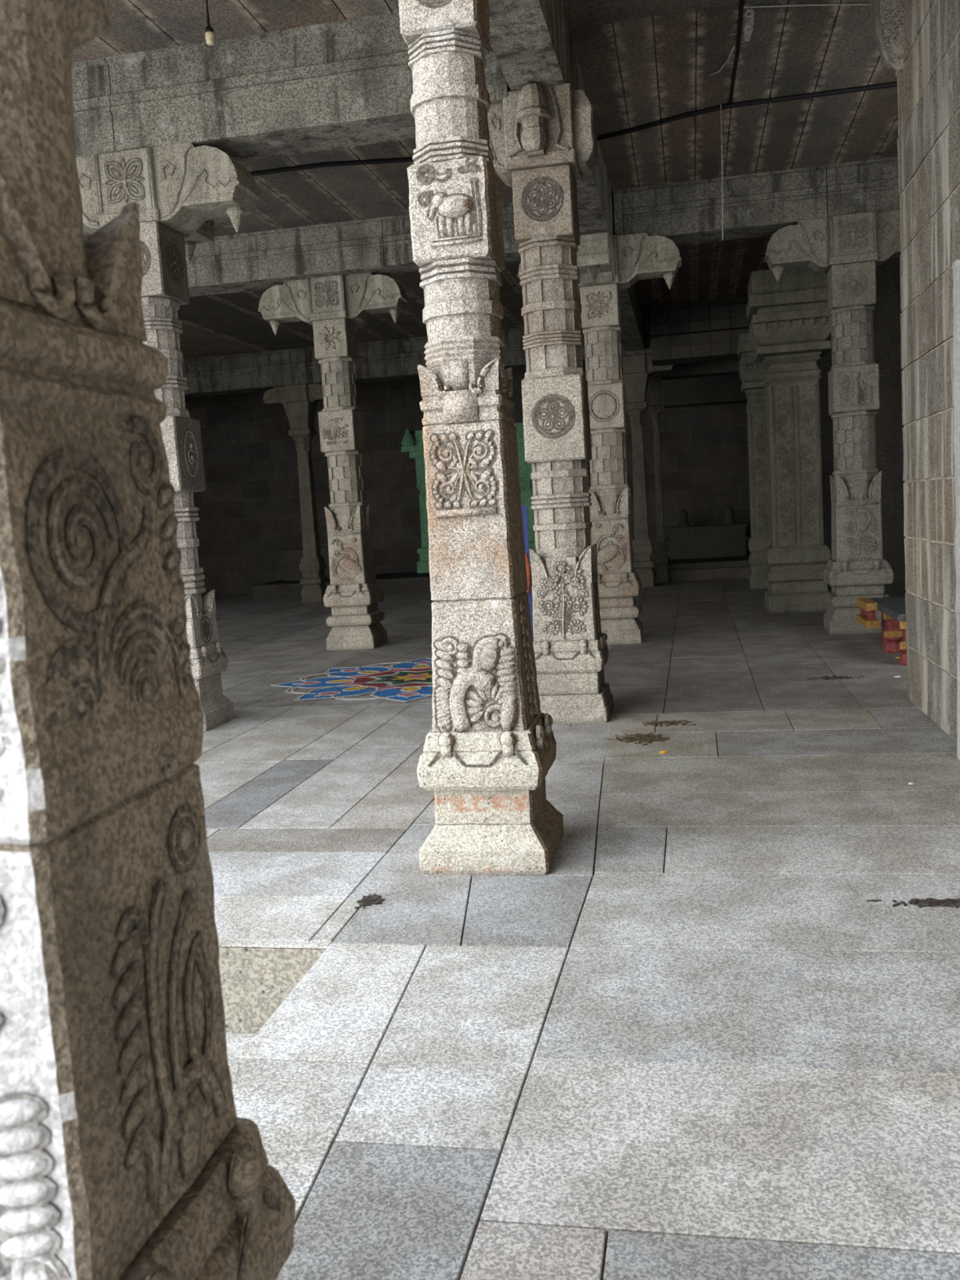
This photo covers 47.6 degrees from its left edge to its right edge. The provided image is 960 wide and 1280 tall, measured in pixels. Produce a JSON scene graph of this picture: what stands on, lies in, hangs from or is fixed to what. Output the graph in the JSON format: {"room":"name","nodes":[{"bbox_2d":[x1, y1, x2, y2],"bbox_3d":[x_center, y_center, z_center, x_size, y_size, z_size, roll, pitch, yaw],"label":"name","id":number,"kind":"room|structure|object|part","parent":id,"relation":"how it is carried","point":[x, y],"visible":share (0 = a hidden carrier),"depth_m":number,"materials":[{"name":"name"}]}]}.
{"room":"house of worship","nodes":[
{"label":"house of worship","id":0,"kind":"room"},
{"bbox_2d":[225,1032,256,1064],"bbox_3d":[-7.875,1.967,3.750,14.955,0.115,3.440,-2,7,11],"label":"tile","id":1,"kind":"structure","parent":0,"point":[237,1042],"depth_m":3.96,"materials":[{"name":"stone"}]},
{"bbox_2d":[216,946,326,1033],"bbox_3d":[-8.014,1.745,3.806,14.679,0.334,3.553,-2,7,11],"label":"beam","id":2,"kind":"structure","parent":1,"relation":"on","point":[255,981],"depth_m":4.00,"materials":[{"name":"stone"}]},
{"bbox_2d":[184,360,750,595],"bbox_3d":[-1.180,-3.794,25.488,20.001,4.958,0.371,-2,7,11],"label":"wall","id":3,"kind":"structure","parent":0,"point":[249,508],"depth_m":25.65,"materials":[{"name":"stone"}]},
{"bbox_2d":[248,567,532,599],"bbox_3d":[-0.951,-1.323,24.259,7.855,0.331,2.535,-2,7,11],"label":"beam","id":4,"kind":"structure","parent":3,"relation":"attached to","point":[402,582],"depth_m":23.64,"materials":[{"name":"stone"}]},
{"bbox_2d":[276,547,329,581],"bbox_3d":[-3.792,-1.789,25.323,1.520,0.700,1.060,-2,7,11],"label":"stone altar","id":5,"kind":"object","parent":4,"relation":"on","point":[290,558],"visible":0.39,"depth_m":24.93,"materials":[{"name":"stone"}]},
{"bbox_2d":[320,518,328,547],"bbox_3d":[-3.456,-2.519,25.095,0.540,0.760,0.526,-2,7,11],"label":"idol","id":6,"kind":"object","parent":5,"relation":"on","point":[324,544],"visible":0.27,"depth_m":24.95,"materials":[{"name":"stone"}]},
{"bbox_2d":[400,368,536,573],"bbox_3d":[-0.107,-3.805,24.482,3.240,4.450,0.810,-2,7,11],"label":"frame","id":7,"kind":"object","parent":4,"relation":"on","point":[415,415],"visible":0.27,"depth_m":24.47,"materials":[{"name":"paint"}]},
{"bbox_2d":[666,554,751,582],"bbox_3d":[4.778,-1.527,22.886,1.776,0.359,2.985,-2,7,11],"label":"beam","id":8,"kind":"structure","parent":3,"relation":"attached to","point":[738,566],"depth_m":21.52,"materials":[{"name":"stone"}]},
{"bbox_2d":[666,523,747,559],"bbox_3d":[4.946,-2.153,23.720,1.700,0.680,0.980,-2,7,11],"label":"stone altar","id":9,"kind":"object","parent":8,"relation":"on","point":[718,540],"visible":0.98,"depth_m":23.31,"materials":[{"name":"stone"}]},
{"bbox_2d":[677,508,689,527],"bbox_3d":[4.423,-2.657,23.646,0.280,0.400,0.273,-2,7,11],"label":"idol","id":10,"kind":"object","parent":9,"relation":"on","point":[683,518],"visible":0.98,"depth_m":23.57,"materials":[{"name":"stone"}]},
{"bbox_2d":[723,506,736,524],"bbox_3d":[5.373,-2.693,23.456,0.280,0.400,0.273,-2,7,11],"label":"idol","id":11,"kind":"object","parent":9,"relation":"on","point":[729,515],"visible":0.98,"depth_m":23.38,"materials":[{"name":"stone"}]},
{"bbox_2d":[71,0,898,359],"bbox_3d":[-4.403,-4.383,9.446,20.000,0.200,32.000,-2,7,11],"label":"ceiling","id":12,"kind":"structure","parent":0,"point":[642,62],"depth_m":9.82,"materials":[{"name":"stone"}]},
{"bbox_2d":[204,0,214,45],"bbox_3d":[-1.637,-3.846,6.510,0.054,0.535,0.053,-2,7,11],"label":"pendant light","id":13,"kind":"object","parent":12,"relation":"hanging from","point":[210,38],"visible":1,"depth_m":6.52,"materials":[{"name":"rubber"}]},
{"bbox_2d":[204,31,214,45],"bbox_3d":[-1.623,-3.616,6.537,0.054,0.070,0.053,-2,7,11],"label":"bulb","id":14,"kind":"object","parent":13,"relation":"attached to","point":[210,38],"depth_m":6.52,"materials":[{"name":"white glass"}]},
{"bbox_2d":[71,11,510,161],"bbox_3d":[-7.021,-3.751,9.039,14.779,0.660,0.596,-2,7,11],"label":"beam","id":15,"kind":"structure","parent":12,"relation":"attached to","point":[348,82],"depth_m":7.72,"materials":[{"name":"stone"}]},
{"bbox_2d":[250,156,414,176],"bbox_3d":[-3.180,-4.478,10.730,7.903,0.042,0.170,-2,7,9],"label":"power cable","id":16,"kind":"object","parent":12,"relation":"attached to","point":[402,159],"visible":0.44,"depth_m":10.39,"materials":[{"name":"black rubber"}]},
{"bbox_2d":[186,201,520,297],"bbox_3d":[-6.115,-4.393,13.704,14.778,0.540,0.606,-2,7,11],"label":"beam","id":17,"kind":"structure","parent":12,"relation":"attached to","point":[263,260],"depth_m":12.63,"materials":[{"name":"stone"}]},
{"bbox_2d":[488,0,644,351],"bbox_3d":[0.195,-3.911,6.403,0.375,0.609,27.699,-2,7,11],"label":"beam","id":18,"kind":"structure","parent":12,"relation":"attached to","point":[531,42],"depth_m":7.16,"materials":[{"name":"stone"}]},
{"bbox_2d":[650,359,747,408],"bbox_3d":[4.418,-5.491,21.907,1.906,1.356,1.907,-2,7,11],"label":"beam","id":19,"kind":"structure","parent":12,"relation":"attached to","point":[729,392],"depth_m":22.29,"materials":[{"name":"stone"}]},
{"bbox_2d":[720,103,723,239],"bbox_3d":[2.121,-4.103,9.544,0.031,1.145,0.008,-2,7,11],"label":"string","id":20,"kind":"object","parent":12,"relation":"hanging from","point":[720,104],"visible":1,"depth_m":9.54,"materials":[{"name":"grey fabric"}]},
{"bbox_2d":[709,44,734,75],"bbox_3d":[1.924,-4.550,8.551,0.061,0.019,0.553,-4,6,-7],"label":"rope tail","id":21,"kind":"object","parent":12,"relation":"attached to","point":[726,61],"visible":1,"depth_m":8.59,"materials":[{"name":"grey fabric"}]},
{"bbox_2d":[728,0,743,105],"bbox_3d":[1.694,-4.352,6.936,0.051,0.032,5.215,-2,7,11],"label":"cable","id":22,"kind":"object","parent":12,"relation":"attached to","point":[741,2],"visible":1,"depth_m":8.32,"materials":[{"name":"black rubber"}]},
{"bbox_2d":[597,81,897,141],"bbox_3d":[3.287,-4.711,9.349,4.658,0.042,0.373,-2,7,15],"label":"power cable","id":23,"kind":"object","parent":12,"relation":"attached to","point":[894,84],"visible":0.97,"depth_m":9.44,"materials":[{"name":"black rubber"}]},
{"bbox_2d":[742,8,755,41],"bbox_3d":[1.962,-4.490,7.946,0.076,0.024,0.583,-2,7,11],"label":"bundle","id":24,"kind":"object","parent":12,"relation":"attached to","point":[749,14],"visible":1,"depth_m":7.93,"materials":[{"name":"grey fabric"}]},
{"bbox_2d":[613,156,900,245],"bbox_3d":[3.832,-4.767,11.720,4.717,0.539,0.606,-2,7,11],"label":"beam","id":25,"kind":"structure","parent":12,"relation":"attached to","point":[762,204],"depth_m":11.64,"materials":[{"name":"stone"}]},
{"bbox_2d":[743,4,870,8],"bbox_3d":[2.334,-4.469,7.662,0.979,0.018,0.039,-4,6,-5],"label":"wire","id":26,"kind":"object","parent":12,"relation":"attached to","point":[808,4],"visible":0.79,"depth_m":7.64,"materials":[{"name":"grey metal"}]},
{"bbox_2d":[196,573,959,1279],"bbox_3d":[-3.256,0.829,9.104,21.997,0.301,34.297,-2,7,11],"label":"floor","id":27,"kind":"structure","parent":0,"point":[694,1045],"depth_m":3.58,"materials":[{"name":"stone"}]},
{"bbox_2d":[0,0,295,1279],"bbox_3d":[-0.651,-0.818,1.567,1.603,4.356,1.091,-2,7,11],"label":"stone pillar","id":28,"kind":"structure","parent":27,"relation":"on","point":[125,1153],"depth_m":1.31,"materials":[{"name":"stone"}]},
{"bbox_2d":[120,1119,295,1279],"bbox_3d":[-0.600,0.890,1.506,0.538,0.254,0.537,-2,7,11],"label":"pillar base","id":29,"kind":"object","parent":28,"relation":"on","point":[234,1219],"depth_m":1.53,"materials":[{"name":"stone"}]},
{"bbox_2d":[76,142,260,732],"bbox_3d":[-2.376,-1.492,8.660,1.744,4.306,1.150,-2,7,11],"label":"stone pillar","id":30,"kind":"structure","parent":27,"relation":"on","point":[180,190],"depth_m":8.10,"materials":[{"name":"stone"}]},
{"bbox_2d":[184,240,195,264],"bbox_3d":[-2.388,-3.167,8.908,0.136,0.176,0.136,-2,7,11],"label":"pendant","id":31,"kind":"object","parent":30,"relation":"attached to","point":[190,246],"depth_m":8.87,"materials":[{"name":"stone"}]},
{"bbox_2d":[190,641,228,679],"bbox_3d":[-2.333,0.163,8.553,0.536,0.239,0.534,-2,7,11],"label":"molding","id":32,"kind":"structure","parent":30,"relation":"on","point":[208,659],"depth_m":8.42,"materials":[{"name":"stone"}]},
{"bbox_2d":[226,205,244,232],"bbox_3d":[-1.802,-3.105,8.041,0.136,0.176,0.136,-2,7,11],"label":"pendant","id":33,"kind":"object","parent":30,"relation":"attached to","point":[236,213],"depth_m":8.00,"materials":[{"name":"stone"}]},
{"bbox_2d":[185,398,192,412],"bbox_3d":[-6.460,-2.789,22.362,1.441,4.289,0.520,-2,7,11],"label":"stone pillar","id":34,"kind":"structure","parent":27,"relation":"on","point":[188,405],"depth_m":22.03,"materials":[{"name":"grey stone"}]},
{"bbox_2d":[262,383,328,603],"bbox_3d":[-3.452,-2.901,21.762,1.440,4.288,0.519,-2,7,11],"label":"stone pillar","id":35,"kind":"structure","parent":27,"relation":"on","point":[300,402],"depth_m":21.62,"materials":[{"name":"grey stone"}]},
{"bbox_3d":[-3.512,-3.896,21.650,0.387,0.310,0.387,-2,7,11],"label":"vase moulding","id":36,"kind":"part","parent":35,"relation":"part of","materials":[{"name":"grey stone"}]},
{"bbox_2d":[298,555,326,572],"bbox_3d":[-3.370,-1.530,21.918,0.439,0.284,0.440,-2,7,11],"label":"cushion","id":37,"kind":"object","parent":35,"relation":"on","point":[308,563],"depth_m":21.73,"materials":[{"name":"grey stone"}]},
{"bbox_2d":[257,271,408,650],"bbox_3d":[-1.591,-2.151,13.528,1.780,4.425,1.203,-2,7,11],"label":"stone pillar","id":38,"kind":"structure","parent":27,"relation":"on","point":[335,306],"depth_m":13.04,"materials":[{"name":"stone"}]},
{"bbox_2d":[268,320,279,334],"bbox_3d":[-2.489,-3.788,13.201,0.136,0.169,0.136,-2,7,11],"label":"pendant","id":39,"kind":"object","parent":38,"relation":"attached to","point":[274,324],"depth_m":13.16,"materials":[{"name":"stone"}]},
{"bbox_2d":[323,581,384,607],"bbox_3d":[-1.553,-0.572,13.420,0.610,0.263,0.610,-2,7,11],"label":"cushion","id":40,"kind":"object","parent":38,"relation":"on","point":[340,593],"depth_m":13.16,"materials":[{"name":"stone"}]},
{"bbox_3d":[-1.539,-0.322,13.449,0.583,0.259,0.583,-2,7,11],"label":"ring moulding","id":41,"kind":"part","parent":38,"relation":"part of","materials":[{"name":"stone"}]},
{"bbox_2d":[389,307,399,323],"bbox_3d":[-1.008,-3.844,12.906,0.136,0.169,0.136,-2,7,11],"label":"pendant","id":42,"kind":"object","parent":38,"relation":"attached to","point":[394,312],"depth_m":12.87,"materials":[{"name":"stone"}]},
{"bbox_2d":[271,657,432,702],"bbox_3d":[-0.611,0.357,10.479,2.608,0.008,2.608,-1,7,23],"label":"drawing","id":43,"kind":"object","parent":27,"relation":"on","point":[343,682],"visible":0.54,"depth_m":10.33,"materials":[{"name":"paint"}]},
{"bbox_2d":[354,893,385,909],"bbox_3d":[-0.438,1.042,4.349,0.111,0.007,0.169,-2,7,11],"label":"leaf litter","id":44,"kind":"object","parent":27,"relation":"on","point":[375,899],"visible":1,"depth_m":4.34,"materials":[{"name":"brown plant"}]},
{"bbox_2d":[398,0,564,875],"bbox_3d":[-0.061,-1.200,4.614,1.371,4.355,1.371,-8,8,-33],"label":"stone pillar","id":45,"kind":"structure","parent":27,"relation":"on","point":[489,752],"depth_m":4.52,"materials":[{"name":"stone"}]},
{"bbox_2d":[417,711,556,791],"bbox_3d":[0.040,0.482,4.804,0.538,0.249,0.541,-2,7,11],"label":"column base molding","id":46,"kind":"structure","parent":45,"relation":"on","point":[515,757],"depth_m":4.57,"materials":[{"name":"stone"}]},
{"bbox_2d":[521,506,533,640],"bbox_3d":[0.240,-0.421,9.658,0.445,1.600,0.072,-2,7,11],"label":"cloth banner","id":47,"kind":"object","parent":27,"relation":"on","point":[525,522],"visible":0.12,"depth_m":9.58,"materials":[{"name":"blue fabric"}]},
{"bbox_2d":[488,83,613,724],"bbox_3d":[0.451,-1.604,7.927,1.002,4.355,1.038,-2,7,11],"label":"stone pillar","id":48,"kind":"structure","parent":27,"relation":"on","point":[543,140],"depth_m":7.60,"materials":[{"name":"stone"}]},
{"bbox_2d":[533,632,608,673],"bbox_3d":[0.654,0.093,7.993,0.548,0.230,0.546,-2,7,11],"label":"column base molding","id":49,"kind":"structure","parent":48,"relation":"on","point":[571,654],"depth_m":7.74,"materials":[{"name":"stone"}]},
{"bbox_2d":[517,230,681,644],"bbox_3d":[1.428,-2.181,12.198,1.484,4.425,1.484,-8,8,-33],"label":"stone pillar","id":50,"kind":"structure","parent":27,"relation":"on","point":[606,268],"depth_m":11.96,"materials":[{"name":"stone"}]},
{"bbox_2d":[586,264,599,282],"bbox_3d":[1.182,-3.790,11.269,0.136,0.169,0.136,-2,7,11],"label":"pendant","id":51,"kind":"object","parent":50,"relation":"attached to","point":[593,269],"depth_m":11.23,"materials":[{"name":"stone"}]},
{"bbox_2d":[597,569,641,597],"bbox_3d":[1.520,-0.639,12.371,0.611,0.263,0.611,-2,7,11],"label":"column base molding","id":52,"kind":"structure","parent":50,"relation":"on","point":[611,583],"depth_m":12.09,"materials":[{"name":"stone"}]},
{"bbox_3d":[1.535,-0.388,12.400,0.584,0.259,0.583,-2,7,11],"label":"ring moulding","id":53,"kind":"part","parent":50,"relation":"part of","materials":[{"name":"stone"}]},
{"bbox_2d":[662,272,675,288],"bbox_3d":[2.066,-3.910,11.858,0.136,0.169,0.136,-2,7,11],"label":"pendant","id":54,"kind":"object","parent":50,"relation":"attached to","point":[668,277],"depth_m":11.82,"materials":[{"name":"stone"}]},
{"bbox_2d":[606,732,670,745],"bbox_3d":[1.046,0.639,7.126,0.320,0.007,0.391,-9,8,-40],"label":"leaf litter","id":55,"kind":"object","parent":27,"relation":"on","point":[646,738],"visible":1,"depth_m":7.09,"materials":[{"name":"brown plant"}]},
{"bbox_2d":[622,354,674,586],"bbox_3d":[3.231,-3.151,20.429,0.961,4.289,0.483,-2,7,11],"label":"stone pillar","id":56,"kind":"structure","parent":27,"relation":"on","point":[637,369],"depth_m":20.33,"materials":[{"name":"grey stone"}]},
{"bbox_3d":[2.937,-4.138,20.363,0.360,0.310,0.360,-2,7,11],"label":"vase moulding","id":57,"kind":"part","parent":56,"relation":"part of","materials":[{"name":"grey stone"}]},
{"bbox_2d":[647,375,668,583],"bbox_3d":[3.485,-3.103,21.228,0.265,3.983,0.267,-2,7,11],"label":"stone pillar","id":58,"kind":"structure","parent":27,"relation":"on","point":[654,383],"depth_m":21.17,"materials":[{"name":"grey stone"}]},
{"bbox_3d":[3.416,-4.249,21.098,0.198,0.310,0.198,-2,7,11],"label":"vase moulding","id":59,"kind":"part","parent":58,"relation":"part of","materials":[{"name":"grey stone"}]},
{"bbox_2d":[658,750,667,753],"bbox_3d":[1.121,0.683,6.651,0.055,0.017,0.022,-4,6,-6],"label":"leaf","id":60,"kind":"object","parent":27,"relation":"on","point":[663,751],"visible":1,"depth_m":6.65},
{"bbox_2d":[642,720,695,726],"bbox_3d":[1.309,0.576,7.547,0.364,0.007,0.195,-2,7,11],"label":"leaf litter","id":61,"kind":"object","parent":27,"relation":"on","point":[661,722],"visible":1,"depth_m":7.54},
{"bbox_2d":[737,333,769,589],"bbox_3d":[4.772,-3.016,18.555,0.605,4.256,0.755,-2,7,11],"label":"pillar","id":62,"kind":"object","parent":27,"relation":"on","point":[752,375],"visible":0.85,"depth_m":18.35,"materials":[{"name":"stone"}]},
{"bbox_3d":[4.705,-4.115,18.431,0.518,0.476,0.645,-2,7,11],"label":"neck moulding","id":63,"kind":"part","parent":62,"relation":"part of","materials":[{"name":"stone"}]},
{"bbox_3d":[4.872,-1.334,18.745,0.459,0.864,0.571,-2,7,11],"label":"moulding","id":64,"kind":"part","parent":62,"relation":"part of","materials":[{"name":"stone"}]},
{"bbox_2d":[745,266,831,613],"bbox_3d":[4.186,-2.599,14.514,1.087,4.405,1.085,-2,7,11],"label":"pillar","id":65,"kind":"object","parent":27,"relation":"on","point":[790,324],"visible":0.96,"depth_m":14.19,"materials":[{"name":"stone"}]},
{"bbox_3d":[4.123,-3.625,14.397,0.927,0.474,0.928,-2,7,11],"label":"neck moulding","id":66,"kind":"part","parent":65,"relation":"part of","materials":[{"name":"stone"}]},
{"bbox_3d":[4.290,-0.843,14.711,0.821,0.864,0.821,-2,7,11],"label":"moulding","id":67,"kind":"part","parent":65,"relation":"part of","materials":[{"name":"stone"}]},
{"bbox_2d":[764,209,901,634],"bbox_3d":[4.132,-2.338,12.138,1.787,4.425,1.243,-2,7,11],"label":"stone pillar","id":68,"kind":"structure","parent":27,"relation":"on","point":[848,248],"depth_m":11.66,"materials":[{"name":"stone"}]},
{"bbox_2d":[771,265,783,282],"bbox_3d":[3.237,-3.977,11.827,0.136,0.169,0.136,-2,7,11],"label":"pendant","id":69,"kind":"object","parent":68,"relation":"attached to","point":[777,270],"depth_m":11.79,"materials":[{"name":"stone"}]},
{"bbox_3d":[4.190,-0.510,12.074,0.614,0.258,0.616,-2,7,11],"label":"ring moulding","id":70,"kind":"part","parent":68,"relation":"part of","materials":[{"name":"stone"}]},
{"bbox_2d":[822,559,894,586],"bbox_3d":[4.174,-0.761,12.045,0.671,0.263,0.670,-2,7,11],"label":"column base molding","id":71,"kind":"structure","parent":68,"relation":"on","point":[837,572],"depth_m":11.75,"materials":[{"name":"stone"}]},
{"bbox_2d":[808,675,865,679],"bbox_3d":[2.950,0.312,9.005,0.472,0.007,0.220,-2,7,11],"label":"leaf litter","id":72,"kind":"object","parent":27,"relation":"on","point":[827,677],"visible":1,"depth_m":9.01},
{"bbox_2d":[856,591,906,666],"bbox_3d":[4.318,-0.153,10.111,1.322,0.524,1.722,-2,7,11],"label":"wooden bench","id":73,"kind":"object","parent":27,"relation":"on","point":[892,609],"visible":0.49,"depth_m":10.22,"materials":[{"name":"red paint"}]},
{"bbox_3d":[3.870,-0.298,10.940,0.070,0.108,0.100,-2,7,11],"label":"post","id":74,"kind":"part","parent":73,"relation":"part of","materials":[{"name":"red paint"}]},
{"bbox_3d":[3.826,-0.273,10.742,0.120,0.235,0.650,-2,7,11],"label":"rail","id":75,"kind":"part","parent":73,"relation":"part of","materials":[{"name":"yellow paint"}]},
{"bbox_3d":[3.794,-0.249,10.551,0.070,0.107,0.103,-2,7,11],"label":"post","id":76,"kind":"part","parent":73,"relation":"part of","materials":[{"name":"red paint"}]},
{"bbox_3d":[3.967,-0.121,10.604,0.083,0.392,0.102,-2,7,11],"label":"post","id":77,"kind":"part","parent":73,"relation":"part of","materials":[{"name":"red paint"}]},
{"bbox_3d":[4.294,-0.249,10.090,1.051,0.073,0.036,-2,7,11],"label":"rail","id":78,"kind":"part","parent":73,"relation":"part of","materials":[{"name":"yellow paint"}]},
{"bbox_3d":[4.304,-0.073,10.110,1.050,0.069,0.036,-2,7,11],"label":"rail","id":79,"kind":"part","parent":73,"relation":"part of","materials":[{"name":"yellow paint"}]},
{"bbox_3d":[3.901,-0.084,10.264,0.190,0.400,0.190,-2,7,11],"label":"leg","id":80,"kind":"part","parent":73,"relation":"part of","materials":[{"name":"red paint"}]},
{"bbox_3d":[4.138,-0.150,9.291,1.052,0.073,0.036,-2,7,11],"label":"rail","id":81,"kind":"part","parent":73,"relation":"part of","materials":[{"name":"yellow paint"}]},
{"bbox_3d":[4.149,0.026,9.311,1.052,0.069,0.036,-2,7,11],"label":"rail","id":82,"kind":"part","parent":73,"relation":"part of","materials":[{"name":"yellow paint"}]},
{"bbox_3d":[3.745,0.015,9.465,0.190,0.400,0.190,-2,7,11],"label":"leg","id":83,"kind":"part","parent":73,"relation":"part of","materials":[{"name":"red paint"}]},
{"bbox_2d":[866,897,959,908],"bbox_3d":[1.655,0.959,3.974,0.459,0.007,0.103,-2,7,11],"label":"dark smudge","id":84,"kind":"object","parent":27,"relation":"on","point":[951,903],"visible":1,"depth_m":3.97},
{"bbox_2d":[648,297,751,366],"bbox_3d":[4.184,-5.440,19.004,2.372,0.990,0.860,-2,7,11],"label":"beam","id":85,"kind":"structure","parent":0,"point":[714,328],"depth_m":18.74,"materials":[{"name":"stone"}]},
{"bbox_2d":[817,257,906,597],"bbox_3d":[6.426,-3.515,19.198,2.359,4.908,9.008,-2,7,11],"label":"wall","id":86,"kind":"structure","parent":0,"point":[886,313],"depth_m":14.91,"materials":[{"name":"stone"}]},
{"bbox_2d":[182,315,690,397],"bbox_3d":[-2.050,-5.412,21.176,19.897,0.679,0.655,-2,7,11],"label":"beam","id":87,"kind":"structure","parent":86,"relation":"attached to","point":[392,359],"depth_m":21.16,"materials":[{"name":"stone"}]},
{"bbox_2d":[896,0,959,742],"bbox_3d":[1.911,-1.114,0.145,0.820,4.959,15.281,-2,7,11],"label":"wall","id":88,"kind":"structure","parent":0,"point":[929,80],"depth_m":6.76,"materials":[{"name":"stone"}]},
{"bbox_2d":[869,0,905,72],"bbox_3d":[2.821,-4.140,7.245,0.386,0.659,0.389,-2,7,11],"label":"beam","id":89,"kind":"structure","parent":88,"relation":"attached to","point":[887,16],"depth_m":7.17,"materials":[{"name":"stone"}]},
{"bbox_2d":[951,258,959,759],"bbox_3d":[2.638,-0.675,5.909,0.098,2.703,0.088,-2,7,11],"label":"beam","id":90,"kind":"structure","parent":88,"relation":"attached to","point":[956,264],"depth_m":5.86,"materials":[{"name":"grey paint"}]}
]}

